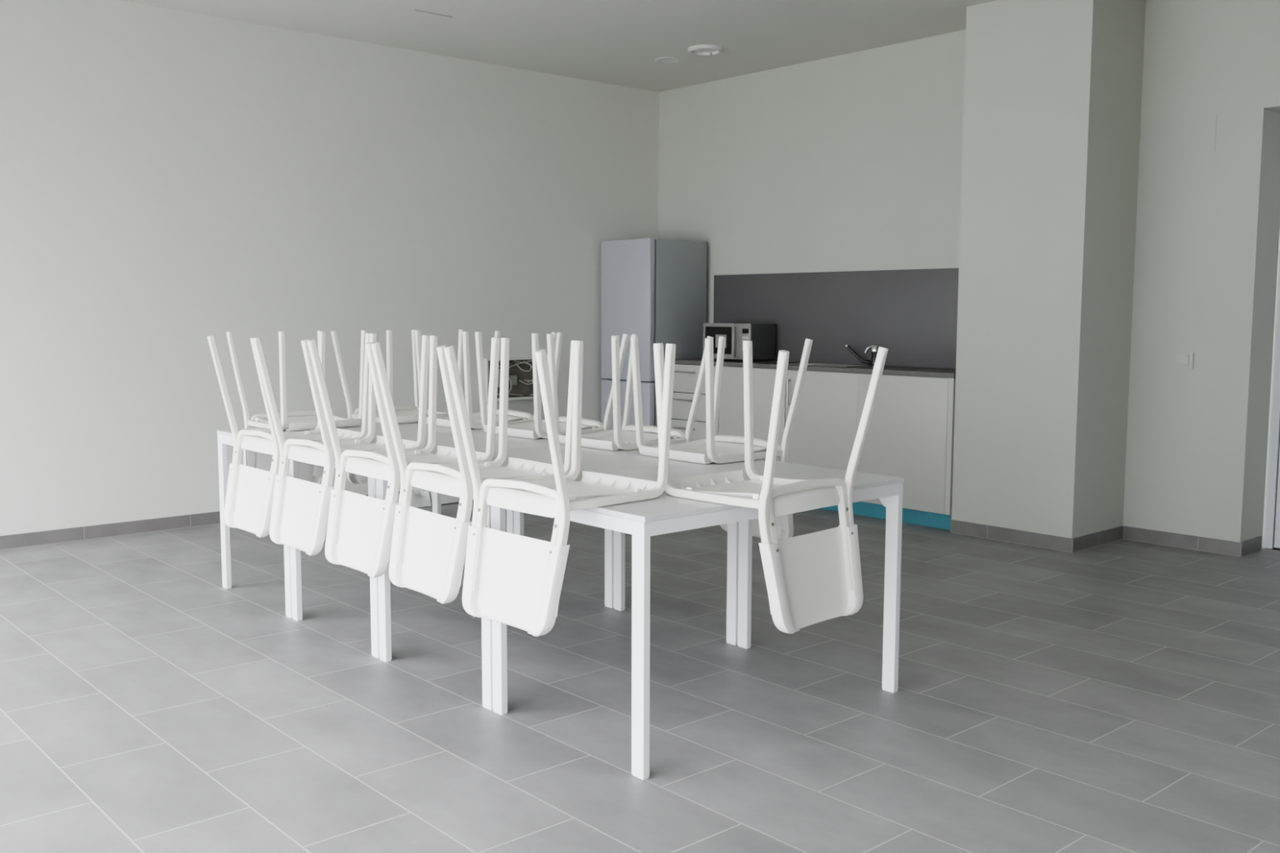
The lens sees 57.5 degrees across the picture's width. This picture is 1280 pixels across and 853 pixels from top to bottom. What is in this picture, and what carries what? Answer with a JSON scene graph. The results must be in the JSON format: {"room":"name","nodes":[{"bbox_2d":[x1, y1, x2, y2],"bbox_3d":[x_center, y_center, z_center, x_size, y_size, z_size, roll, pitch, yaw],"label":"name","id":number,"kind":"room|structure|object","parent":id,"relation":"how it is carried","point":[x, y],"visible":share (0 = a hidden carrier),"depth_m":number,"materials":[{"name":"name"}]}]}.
{"room":"common room","nodes":[
{"label":"common room","id":0,"kind":"room"},
{"bbox_2d":[0,0,658,536],"bbox_3d":[-2.421,-0.930,7.191,7.018,3.013,0.150,-5,8,-41],"label":"wall","id":1,"kind":"structure","parent":0,"point":[171,180],"depth_m":7.06,"materials":[{"name":"paint"}]},
{"bbox_2d":[0,490,413,549],"bbox_3d":[-2.353,0.537,7.292,6.668,0.075,0.012,-5,8,-41],"label":"baseboard","id":2,"kind":"structure","parent":1,"relation":"attached to","point":[37,538],"depth_m":6.67,"materials":[{"name":"tile"}]},
{"bbox_2d":[483,357,533,417],"bbox_3d":[-0.920,-0.270,8.450,0.483,0.450,0.063,-5,8,-41],"label":"box","id":3,"kind":"object","parent":1,"relation":"attached to","point":[521,392],"visible":0.53,"depth_m":8.50,"materials":[{"name":"paint"}]},
{"bbox_2d":[120,0,995,92],"bbox_3d":[0.890,-2.167,3.716,7.750,0.150,9.630,-5,8,-41],"label":"ceiling","id":4,"kind":"structure","parent":0,"point":[619,42],"depth_m":7.12,"materials":[{"name":"paint"}]},
{"bbox_2d":[414,9,452,17],"bbox_3d":[-1.196,-2.397,6.775,0.250,0.004,0.007,-5,8,-41],"label":"ceiling slot","id":5,"kind":"object","parent":4,"relation":"attached to","point":[415,10],"visible":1,"depth_m":6.77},
{"bbox_2d":[655,57,679,62],"bbox_3d":[0.189,-2.513,8.003,0.170,0.006,0.170,-5,8,-41],"label":"recessed light","id":6,"kind":"object","parent":4,"relation":"in","point":[664,60],"visible":1,"depth_m":8.01,"materials":[{"name":"paint"}]},
{"bbox_2d":[687,44,723,56],"bbox_3d":[0.430,-2.467,7.666,0.236,0.030,0.236,-5,8,-41],"label":"smoke detector","id":7,"kind":"object","parent":4,"relation":"in","point":[704,49],"visible":1,"depth_m":7.64,"materials":[{"name":"plastic"}]},
{"bbox_2d":[0,500,1279,852],"bbox_3d":[0.881,0.966,4.026,7.750,0.120,9.630,-5,8,-41],"label":"floor","id":8,"kind":"structure","parent":0,"point":[1122,695],"depth_m":3.84,"materials":[{"name":"grey tile"}]},
{"bbox_2d":[217,422,514,618],"bbox_3d":[-1.278,0.378,5.548,1.161,0.740,0.749,-5,7,-41],"label":"table","id":9,"kind":"object","parent":8,"relation":"on","point":[224,437],"visible":0.3,"depth_m":5.42,"materials":[{"name":"white metal"}]},
{"bbox_2d":[207,332,369,537],"bbox_3d":[-1.450,0.016,4.878,0.524,0.810,0.450,-5,8,-41],"label":"chair","id":10,"kind":"object","parent":9,"relation":"on","point":[250,490],"visible":0.81,"depth_m":4.85,"materials":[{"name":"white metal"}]},
{"bbox_2d":[226,330,367,484],"bbox_3d":[-1.637,-0.060,5.644,0.501,0.810,0.524,-5,8,-43],"label":"chair","id":11,"kind":"object","parent":9,"relation":"on","point":[307,472],"visible":0.39,"depth_m":5.62,"materials":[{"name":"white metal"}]},
{"bbox_2d":[330,329,464,484],"bbox_3d":[-1.228,-0.094,6.002,0.501,0.810,0.524,-5,8,-43],"label":"chair","id":12,"kind":"object","parent":9,"relation":"on","point":[406,414],"visible":0.34,"depth_m":5.97,"materials":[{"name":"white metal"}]},
{"bbox_2d":[413,329,556,429],"bbox_3d":[-0.760,-0.067,5.735,0.524,0.810,0.501,-5,8,-42],"label":"chair","id":13,"kind":"object","parent":9,"relation":"on","point":[474,419],"visible":0.23,"depth_m":5.63,"materials":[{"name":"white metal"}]},
{"bbox_2d":[397,489,431,507],"bbox_3d":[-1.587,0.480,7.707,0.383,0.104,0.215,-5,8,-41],"label":"chair","id":14,"kind":"object","parent":8,"relation":"on","point":[422,499],"visible":0.3,"depth_m":7.74,"materials":[{"name":"white plastic"}]},
{"bbox_2d":[413,486,473,504],"bbox_3d":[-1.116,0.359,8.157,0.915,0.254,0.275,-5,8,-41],"label":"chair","id":15,"kind":"object","parent":8,"relation":"on","point":[445,499],"visible":0.02,"depth_m":7.84,"materials":[{"name":"white plastic"}]},
{"bbox_2d":[288,429,613,658],"bbox_3d":[-0.784,0.435,4.984,1.162,0.740,0.749,-5,7,-41],"label":"table","id":16,"kind":"object","parent":8,"relation":"on","point":[479,437],"visible":0.28,"depth_m":4.89,"materials":[{"name":"white metal"}]},
{"bbox_2d":[252,333,430,555],"bbox_3d":[-1.151,0.051,4.537,0.524,0.810,0.450,-5,7,-41],"label":"chair","id":17,"kind":"object","parent":16,"relation":"on","point":[300,513],"visible":0.94,"depth_m":4.50,"materials":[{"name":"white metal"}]},
{"bbox_2d":[475,331,629,439],"bbox_3d":[-0.408,-0.026,5.337,0.524,0.810,0.501,-5,8,-43],"label":"chair","id":18,"kind":"object","parent":16,"relation":"on","point":[535,429],"visible":0.28,"depth_m":5.29,"materials":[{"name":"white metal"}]},
{"bbox_2d":[376,444,738,710],"bbox_3d":[-0.290,0.492,4.421,1.161,0.740,0.749,-5,7,-41],"label":"table","id":19,"kind":"object","parent":8,"relation":"on","point":[592,460],"visible":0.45,"depth_m":4.42,"materials":[{"name":"white metal"}]},
{"bbox_2d":[306,335,500,577],"bbox_3d":[-0.838,0.087,4.180,0.524,0.810,0.450,-5,7,-41],"label":"chair","id":20,"kind":"object","parent":19,"relation":"on","point":[360,527],"visible":0.91,"depth_m":4.14,"materials":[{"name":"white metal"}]},
{"bbox_2d":[370,337,573,604],"bbox_3d":[-0.534,0.122,3.831,0.524,0.810,0.450,-4,7,-39],"label":"chair","id":21,"kind":"object","parent":19,"relation":"on","point":[428,554],"visible":0.93,"depth_m":3.79,"materials":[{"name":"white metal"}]},
{"bbox_2d":[546,333,713,450],"bbox_3d":[-0.052,0.015,4.928,0.524,0.810,0.501,-5,8,-41],"label":"chair","id":22,"kind":"object","parent":19,"relation":"on","point":[617,438],"visible":0.38,"depth_m":4.87,"materials":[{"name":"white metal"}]},
{"bbox_2d":[630,336,813,540],"bbox_3d":[0.302,0.056,4.524,0.524,0.810,0.501,-5,7,-40],"label":"chair","id":23,"kind":"object","parent":19,"relation":"on","point":[712,449],"visible":0.5,"depth_m":4.48,"materials":[{"name":"white plastic"}]},
{"bbox_2d":[600,237,706,433],"bbox_3d":[0.104,-0.499,8.952,0.586,1.824,0.562,-5,8,-41],"label":"fridge","id":24,"kind":"object","parent":8,"relation":"on","point":[653,290],"visible":0.62,"depth_m":8.70,"materials":[{"name":"silver metal"}]},
{"bbox_2d":[670,364,719,441],"bbox_3d":[0.536,-0.059,8.626,0.500,0.809,0.540,-5,8,-41],"label":"base cabinet","id":25,"kind":"object","parent":8,"relation":"on","point":[686,375],"visible":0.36,"depth_m":8.50,"materials":[{"name":"laminate"}]},
{"bbox_2d":[490,459,904,779],"bbox_3d":[0.203,0.549,3.858,1.161,0.740,0.749,-5,7,-41],"label":"table","id":26,"kind":"object","parent":8,"relation":"on","point":[665,513],"visible":0.73,"depth_m":3.74,"materials":[{"name":"metal"}]},
{"bbox_2d":[444,340,675,636],"bbox_3d":[-0.234,0.158,3.476,0.524,0.810,0.450,-5,8,-43],"label":"chair","id":27,"kind":"object","parent":26,"relation":"on","point":[513,580],"visible":1,"depth_m":3.42,"materials":[{"name":"white plastic"}]},
{"bbox_2d":[653,341,888,634],"bbox_3d":[0.378,0.157,3.510,0.524,0.810,0.501,6,8,45],"label":"chair","id":28,"kind":"object","parent":26,"relation":"on","point":[811,579],"visible":1,"depth_m":3.45,"materials":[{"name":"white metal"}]},
{"bbox_2d":[718,366,860,470],"bbox_3d":[1.123,0.008,7.966,0.500,0.809,1.224,-5,8,-41],"label":"base cabinet","id":29,"kind":"object","parent":8,"relation":"on","point":[824,433],"visible":0.33,"depth_m":7.67,"materials":[{"name":"laminate"}]},
{"bbox_2d":[675,358,955,377],"bbox_3d":[1.187,-0.404,7.878,0.470,0.028,2.468,-5,8,-41],"label":"countertop","id":30,"kind":"structure","parent":29,"relation":"on","point":[887,370],"depth_m":7.46,"materials":[{"name":"laminate"}]},
{"bbox_2d":[702,323,775,360],"bbox_3d":[0.709,-0.615,8.476,0.306,0.270,0.473,-5,8,-41],"label":"microwave","id":31,"kind":"object","parent":30,"relation":"on","point":[762,335],"visible":0.75,"depth_m":8.34,"materials":[{"name":"silver metal"}]},
{"bbox_2d":[789,362,870,373],"bbox_3d":[1.258,-0.340,7.778,0.254,0.144,0.504,-5,8,-41],"label":"sink","id":32,"kind":"object","parent":30,"relation":"in","point":[811,363],"visible":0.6,"depth_m":7.80,"materials":[{"name":"metal"}]},
{"bbox_2d":[845,344,879,365],"bbox_3d":[1.480,-0.477,7.775,0.252,0.138,0.060,5,7,41],"label":"tap","id":33,"kind":"object","parent":30,"relation":"on","point":[874,348],"visible":0.84,"depth_m":7.72,"materials":[{"name":"metal"}]},
{"bbox_2d":[820,501,951,530],"bbox_3d":[1.054,0.477,7.854,0.015,0.099,2.449,-5,8,-41],"label":"plinth","id":34,"kind":"object","parent":8,"relation":"on","point":[925,518],"visible":0.21,"depth_m":7.17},
{"bbox_2d":[856,373,955,515],"bbox_3d":[1.772,0.080,7.261,0.468,0.809,0.696,-5,8,-41],"label":"base cabinet","id":35,"kind":"object","parent":8,"relation":"on","point":[910,434],"visible":0.59,"depth_m":7.04,"materials":[{"name":"laminate"}]},
{"bbox_2d":[951,0,1146,538],"bbox_3d":[2.378,-0.870,6.720,0.758,3.013,0.758,-5,8,-41],"label":"wall pier","id":36,"kind":"object","parent":8,"relation":"on","point":[1053,88],"visible":0.85,"depth_m":6.42,"materials":[{"name":"paint"}]},
{"bbox_2d":[657,29,965,323],"bbox_3d":[1.238,-1.023,8.233,0.150,3.013,3.132,-5,8,-41],"label":"wall","id":37,"kind":"structure","parent":0,"point":[850,162],"depth_m":8.02,"materials":[{"name":"paint"}]},
{"bbox_2d":[713,267,959,368],"bbox_3d":[1.371,-0.744,7.984,0.013,0.628,2.434,-5,8,-41],"label":"backsplash","id":38,"kind":"structure","parent":37,"relation":"attached to","point":[910,313],"depth_m":7.89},
{"bbox_2d":[1123,0,1279,549],"bbox_3d":[4.678,-0.660,4.661,0.300,3.013,5.390,-5,8,-41],"label":"wall","id":39,"kind":"structure","parent":0,"point":[1207,230],"depth_m":6.29,"materials":[{"name":"paint"}]},
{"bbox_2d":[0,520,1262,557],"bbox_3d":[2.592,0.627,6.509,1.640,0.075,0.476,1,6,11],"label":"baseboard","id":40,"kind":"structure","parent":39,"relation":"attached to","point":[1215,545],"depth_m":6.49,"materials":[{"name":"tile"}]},
{"bbox_2d":[1176,352,1193,368],"bbox_3d":[2.978,-0.361,6.383,0.010,0.090,0.090,-5,8,-41],"label":"wall switch","id":41,"kind":"object","parent":39,"relation":"attached to","point":[1181,360],"visible":1,"depth_m":6.38,"materials":[{"name":"plastic"}]},
{"bbox_2d":[1214,114,1217,150],"bbox_3d":[3.054,-1.560,6.190,0.001,0.185,0.005,-5,8,-41],"label":"trim","id":42,"kind":"structure","parent":39,"relation":"attached to","point":[1216,114],"depth_m":6.19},
{"bbox_2d":[1262,231,1279,546],"bbox_3d":[5.061,-0.661,4.673,0.130,3.013,4.900,-5,8,-41],"label":"door frame","id":43,"kind":"structure","parent":0,"point":[1279,231],"depth_m":6.42,"materials":[{"name":"paint"}]},
{"bbox_2d":[1262,244,1279,550],"bbox_3d":[3.973,-0.436,5.771,0.060,2.345,1.545,-5,8,-41],"label":"door","id":44,"kind":"structure","parent":43,"relation":"in","point":[1271,537],"depth_m":6.37,"materials":[{"name":"paint"}]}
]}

